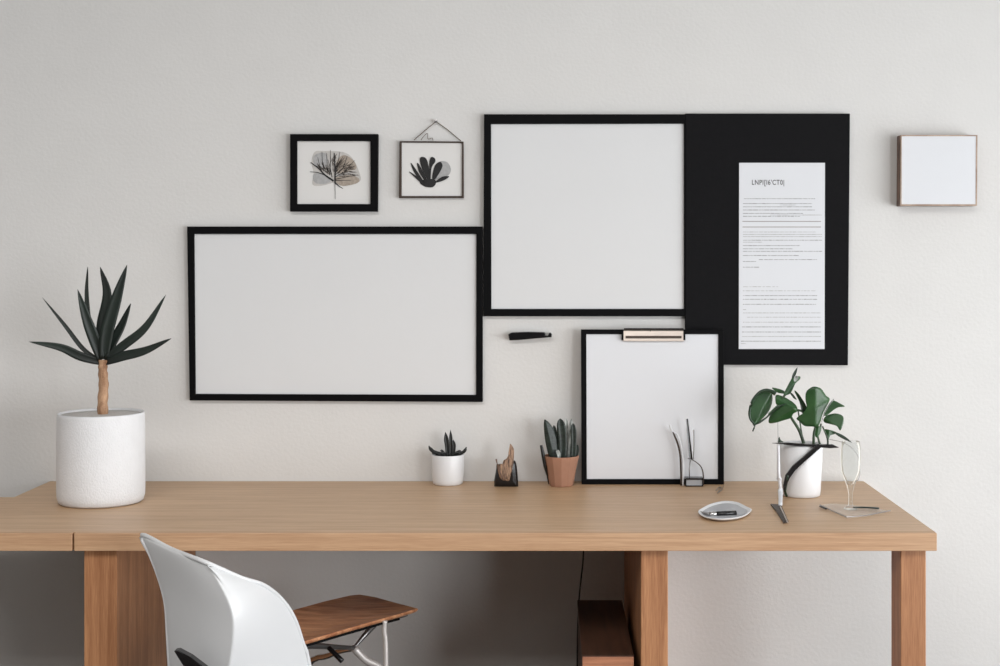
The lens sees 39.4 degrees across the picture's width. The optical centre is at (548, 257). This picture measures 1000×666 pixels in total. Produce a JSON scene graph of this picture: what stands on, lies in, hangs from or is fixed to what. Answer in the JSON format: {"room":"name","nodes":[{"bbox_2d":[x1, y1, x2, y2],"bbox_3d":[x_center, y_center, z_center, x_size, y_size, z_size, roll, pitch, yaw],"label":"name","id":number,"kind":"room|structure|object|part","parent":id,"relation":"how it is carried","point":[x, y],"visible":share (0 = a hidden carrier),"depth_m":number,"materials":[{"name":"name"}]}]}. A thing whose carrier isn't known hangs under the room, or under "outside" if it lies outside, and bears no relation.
{"room":"home office","nodes":[
{"label":"home office","id":0,"kind":"room"},
{"bbox_2d":[56,408,144,508],"bbox_3d":[-1.010,0.449,3.147,0.192,0.202,0.192,0,0,0],"label":"planter","id":1,"kind":"object","parent":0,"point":[100,452],"depth_m":3.07,"materials":[{"name":"white ceramic"}]},
{"bbox_2d":[432,454,463,485],"bbox_3d":[-0.246,0.513,3.394,0.079,0.073,0.079,0,0,0],"label":"pot","id":2,"kind":"object","parent":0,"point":[447,469],"depth_m":3.36,"materials":[{"name":"white ceramic"}]},
{"bbox_2d":[0,0,999,665],"bbox_3d":[-0.875,-0.075,3.515,7.450,2.750,0.150,0,0,0],"label":"wall","id":3,"kind":"structure","parent":0,"point":[127,126],"depth_m":3.44,"materials":[{"name":"paint"}]},
{"bbox_2d":[290,134,378,211],"bbox_3d":[-0.527,-0.209,3.430,0.216,0.190,0.017,0,0,0],"label":"picture frame","id":4,"kind":"object","parent":3,"relation":"attached to","point":[329,172],"visible":1,"depth_m":3.43,"materials":[{"name":"wood"}]},
{"bbox_2d":[297,141,369,203],"bbox_3d":[-0.528,-0.210,3.434,0.180,0.154,0.011,0,0,0],"label":"print","id":5,"kind":"object","parent":4,"relation":"attached to","point":[328,172],"depth_m":3.43,"materials":[{"name":"paper"}]},
{"bbox_2d":[187,227,482,401],"bbox_3d":[-0.526,0.138,3.432,0.726,0.431,0.015,0,0,0],"label":"framed board","id":6,"kind":"object","parent":3,"relation":"attached to","point":[393,314],"visible":1,"depth_m":3.43,"materials":[{"name":"white"}]},
{"bbox_2d":[508,332,551,339],"bbox_3d":[-0.046,0.192,3.429,0.107,0.020,0.021,0,0,0],"label":"wall hook","id":7,"kind":"object","parent":3,"relation":"attached to","point":[514,335],"visible":1,"depth_m":3.42,"materials":[{"name":"black metal"}]},
{"bbox_2d":[483,114,684,315],"bbox_3d":[0.086,-0.105,3.432,0.495,0.496,0.015,0,0,0],"label":"framed board","id":8,"kind":"object","parent":3,"relation":"attached to","point":[584,214],"visible":1,"depth_m":3.43,"materials":[{"name":"white"}]},
{"bbox_2d":[685,114,849,364],"bbox_3d":[0.537,-0.046,3.433,0.404,0.618,0.014,0,0,0],"label":"board","id":9,"kind":"object","parent":3,"relation":"attached to","point":[715,144],"visible":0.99,"depth_m":3.43,"materials":[{"name":"black"}]},
{"bbox_2d":[739,163,824,348],"bbox_3d":[0.572,-0.005,3.425,0.212,0.457,0.002,0,0,0],"label":"notice","id":10,"kind":"object","parent":9,"relation":"attached to","point":[782,205],"visible":1,"depth_m":3.42,"materials":[{"name":"white paper"}]},
{"bbox_2d":[897,135,976,205],"bbox_3d":[0.951,-0.213,3.420,0.188,0.173,0.039,0,0,0],"label":"framed canvas","id":11,"kind":"object","parent":3,"relation":"attached to","point":[932,170],"visible":1,"depth_m":3.40,"materials":[{"name":"white fabric"}]},
{"bbox_3d":[-0.278,-0.337,3.433,0.009,0.009,0.014,0,0,0],"label":"nail","id":12,"kind":"object","parent":3,"relation":"attached to","visible":0},
{"bbox_2d":[399,122,463,197],"bbox_3d":[-0.289,-0.242,3.433,0.160,0.189,0.011,0,0,0],"label":"picture","id":13,"kind":"object","parent":12,"relation":"hanging from","point":[427,169],"visible":1,"depth_m":3.43,"materials":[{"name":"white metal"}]},
{"bbox_2d":[402,143,461,195],"bbox_3d":[-0.288,-0.218,3.436,0.148,0.132,0.007,0,0,0],"label":"print","id":14,"kind":"object","parent":13,"relation":"attached to","point":[428,169],"depth_m":3.43,"materials":[{"name":"paper"}]},
{"bbox_2d":[779,441,822,497],"bbox_3d":[0.584,0.490,3.233,0.101,0.120,0.101,0,0,0],"label":"pot","id":15,"kind":"object","parent":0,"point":[805,482],"depth_m":3.19,"materials":[{"name":"white ceramic"}]},
{"bbox_3d":[-0.950,1.350,0.415,7.600,0.100,6.350,0,0,0],"label":"floor","id":16,"kind":"structure","parent":0,"visible":0},
{"bbox_2d":[139,533,417,665],"bbox_3d":[-0.578,0.915,2.899,0.389,0.776,0.753,0,0,28],"label":"shell chair","id":17,"kind":"object","parent":16,"relation":"on","point":[215,615],"visible":1,"depth_m":2.60,"materials":[{"name":"white plastic"}]},
{"bbox_3d":[-0.536,1.064,3.062,0.307,0.477,0.028,0,0,34],"label":"leg","id":18,"kind":"part","parent":17,"relation":"part of","materials":[{"name":"black metal"}]},
{"bbox_3d":[-0.439,0.816,2.870,0.041,0.030,0.011,0,0,33],"label":"adjustment lever","id":19,"kind":"part","parent":17,"relation":"part of","materials":[{"name":"black metal"}]},
{"bbox_3d":[-0.435,0.772,2.844,0.011,0.005,0.365,0,0,40],"label":"seat rail","id":20,"kind":"part","parent":17,"relation":"part of","materials":[{"name":"brown wood"}]},
{"bbox_3d":[-0.493,0.766,2.934,0.210,0.009,0.447,0,0,38],"label":"seat","id":21,"kind":"part","parent":17,"relation":"part of","materials":[{"name":"brown wood"}]},
{"bbox_3d":[-0.320,1.064,3.044,0.051,0.478,0.253,0,0,44],"label":"leg","id":22,"kind":"part","parent":17,"relation":"part of","materials":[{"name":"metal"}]},
{"bbox_3d":[-0.346,1.033,2.945,0.014,0.534,0.022,0,0,0],"label":"leg","id":23,"kind":"part","parent":17,"relation":"part of","materials":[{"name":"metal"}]},
{"bbox_2d":[0,481,936,665],"bbox_3d":[-0.337,0.925,3.114,2.226,0.750,0.648,0,0,0],"label":"desk","id":24,"kind":"object","parent":16,"relation":"on","point":[124,615],"visible":0.96,"depth_m":2.91,"materials":[{"name":"brown wood"}]},
{"bbox_2d":[31,265,171,508],"bbox_3d":[-1.015,0.282,3.144,0.292,0.535,0.192,0,0,-24],"label":"dracaena","id":25,"kind":"object","parent":24,"relation":"on","point":[100,451],"visible":1,"depth_m":3.09,"materials":[{"name":"white ceramic"}]},
{"bbox_3d":[-0.903,0.943,3.123,0.067,0.714,0.626,0,0,0],"label":"leg panel","id":26,"kind":"part","parent":24,"relation":"part of","materials":[{"name":"brown wood"}]},
{"bbox_2d":[428,430,466,485],"bbox_3d":[-0.246,0.484,3.394,0.080,0.132,0.079,0,0,-43],"label":"potted succulent","id":27,"kind":"object","parent":24,"relation":"on","point":[447,466],"visible":1,"depth_m":3.37,"materials":[{"name":"white ceramic"}]},
{"bbox_2d":[494,444,517,486],"bbox_3d":[-0.103,0.500,3.360,0.059,0.111,0.044,0,0,0],"label":"ornament","id":28,"kind":"object","parent":24,"relation":"on","point":[506,475],"visible":1,"depth_m":3.34,"materials":[{"name":"brown wood"}]},
{"bbox_2d":[540,419,578,486],"bbox_3d":[0.030,0.469,3.372,0.086,0.163,0.086,0,0,31],"label":"potted snake plant","id":29,"kind":"object","parent":24,"relation":"on","point":[561,460],"visible":1,"depth_m":3.36,"materials":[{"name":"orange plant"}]},
{"bbox_3d":[0.030,0.513,3.372,0.086,0.073,0.086,0,0,0],"label":"pot","id":30,"kind":"part","parent":29,"relation":"part of","materials":[{"name":"ceramic"}]},
{"bbox_2d":[576,551,583,665],"bbox_3d":[0.071,0.866,3.289,0.008,0.367,0.046,0,0,-20],"label":"power cable","id":31,"kind":"object","parent":24,"relation":"hanging from","point":[583,551],"visible":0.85,"depth_m":3.28,"materials":[{"name":"black rubber"}]},
{"bbox_3d":[0.212,0.943,3.123,0.054,0.714,0.626,0,0,0],"label":"leg panel","id":32,"kind":"part","parent":24,"relation":"part of","materials":[{"name":"brown wood"}]},
{"bbox_2d":[581,328,723,483],"bbox_3d":[0.253,0.361,3.402,0.349,0.379,0.029,0,0,0],"label":"clipboard","id":33,"kind":"object","parent":24,"relation":"on","point":[636,383],"visible":1,"depth_m":3.40,"materials":[{"name":"white paper"}]},
{"bbox_2d":[669,425,703,486],"bbox_3d":[0.332,0.477,3.369,0.085,0.147,0.026,0,0,0],"label":"stand","id":34,"kind":"object","parent":24,"relation":"on","point":[688,481],"visible":1,"depth_m":3.37,"materials":[{"name":"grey metal"}]},
{"bbox_2d":[686,419,692,459],"bbox_3d":[0.338,0.437,3.364,0.016,0.099,0.004,0,0,0],"label":"pen","id":35,"kind":"object","parent":34,"relation":"in","point":[687,423],"visible":1,"depth_m":3.36,"materials":[{"name":"grey metal"}]},
{"bbox_2d":[692,430,693,458],"bbox_3d":[0.348,0.450,3.371,0.006,0.071,0.003,0,0,0],"label":"pen","id":36,"kind":"object","parent":34,"relation":"in","point":[693,430],"visible":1,"depth_m":3.37,"materials":[{"name":"grey metal"}]},
{"bbox_2d":[684,476,702,486],"bbox_3d":[0.350,0.540,3.369,0.042,0.020,0.026,0,0,0],"label":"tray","id":37,"kind":"object","parent":34,"relation":"on","point":[689,481],"depth_m":3.36,"materials":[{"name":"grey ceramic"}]},
{"bbox_2d":[698,501,751,520],"bbox_3d":[0.382,0.546,3.005,0.109,0.008,0.219,0,0,22],"label":"dish","id":38,"kind":"object","parent":24,"relation":"on","point":[742,510],"visible":0.95,"depth_m":3.02,"materials":[{"name":"white ceramic"}]},
{"bbox_2d":[700,511,736,515],"bbox_3d":[0.360,0.541,2.962,0.075,0.011,0.037,0,0,0],"label":"pen","id":39,"kind":"object","parent":38,"relation":"in","point":[718,513],"visible":1,"depth_m":2.95,"materials":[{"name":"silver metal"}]},
{"bbox_2d":[748,368,851,497],"bbox_3d":[0.579,0.402,3.231,0.241,0.296,0.104,0,0,0],"label":"potted plant","id":40,"kind":"object","parent":24,"relation":"on","point":[805,482],"visible":0.98,"depth_m":3.21,"materials":[{"name":"green plant"}]},
{"bbox_3d":[0.575,0.401,3.221,0.038,0.071,0.008,0,0,0],"label":"stem","id":41,"kind":"part","parent":40,"relation":"part of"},
{"bbox_3d":[0.613,0.413,3.221,0.011,0.051,0.007,0,0,0],"label":"stem","id":42,"kind":"part","parent":40,"relation":"part of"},
{"bbox_3d":[0.638,0.413,3.221,0.016,0.051,0.005,0,0,0],"label":"stem","id":43,"kind":"part","parent":40,"relation":"part of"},
{"bbox_2d":[771,442,838,523],"bbox_3d":[0.517,0.464,3.063,0.142,0.172,0.356,0,0,29],"label":"plant stand","id":44,"kind":"object","parent":24,"relation":"on","point":[778,508],"visible":1,"depth_m":3.18,"materials":[{"name":"black metal"}]},
{"bbox_3d":[0.518,0.486,3.131,0.015,0.122,0.108,0,0,8],"label":"leg","id":45,"kind":"part","parent":44,"relation":"part of","materials":[{"name":"white plastic"}]},
{"bbox_2d":[819,504,890,516],"bbox_3d":[0.647,0.547,3.034,0.136,0.005,0.148,0,0,-36],"label":"glass plate","id":46,"kind":"object","parent":24,"relation":"on","point":[821,506],"visible":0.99,"depth_m":2.99,"materials":[{"name":"white"}]},
{"bbox_2d":[841,440,860,509],"bbox_3d":[0.658,0.474,3.045,0.043,0.148,0.043,0,0,0],"label":"stemmed glass","id":47,"kind":"object","parent":46,"relation":"on","point":[842,442],"visible":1,"depth_m":3.04,"materials":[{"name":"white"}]},
{"bbox_2d":[829,439,860,480],"bbox_3d":[0.646,0.442,3.045,0.068,0.093,0.001,0,0,0],"label":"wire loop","id":48,"kind":"object","parent":47,"relation":"in","point":[829,439],"visible":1,"depth_m":3.04,"materials":[{"name":"grey metal"}]},
{"bbox_2d":[853,506,878,508],"bbox_3d":[0.691,0.544,3.041,0.056,0.003,0.012,0,0,19],"label":"dried leaf","id":49,"kind":"object","parent":46,"relation":"on","point":[860,506],"visible":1,"depth_m":3.04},
{"bbox_3d":[0.734,0.943,2.850,0.050,0.714,0.080,0,0,0],"label":"leg","id":50,"kind":"part","parent":24,"relation":"part of","materials":[{"name":"brown wood"}]},
{"bbox_2d":[577,600,633,665],"bbox_3d":[0.119,1.053,3.056,0.105,0.494,0.468,0,0,0],"label":"base cabinet","id":51,"kind":"object","parent":16,"relation":"on","point":[603,633],"visible":1,"depth_m":3.00,"materials":[{"name":"brown wood"}]},
{"bbox_3d":[0.119,1.029,2.825,0.104,0.443,0.005,0,0,0],"label":"drawer","id":52,"kind":"part","parent":51,"relation":"part of","materials":[{"name":"brown wood"}]}
]}

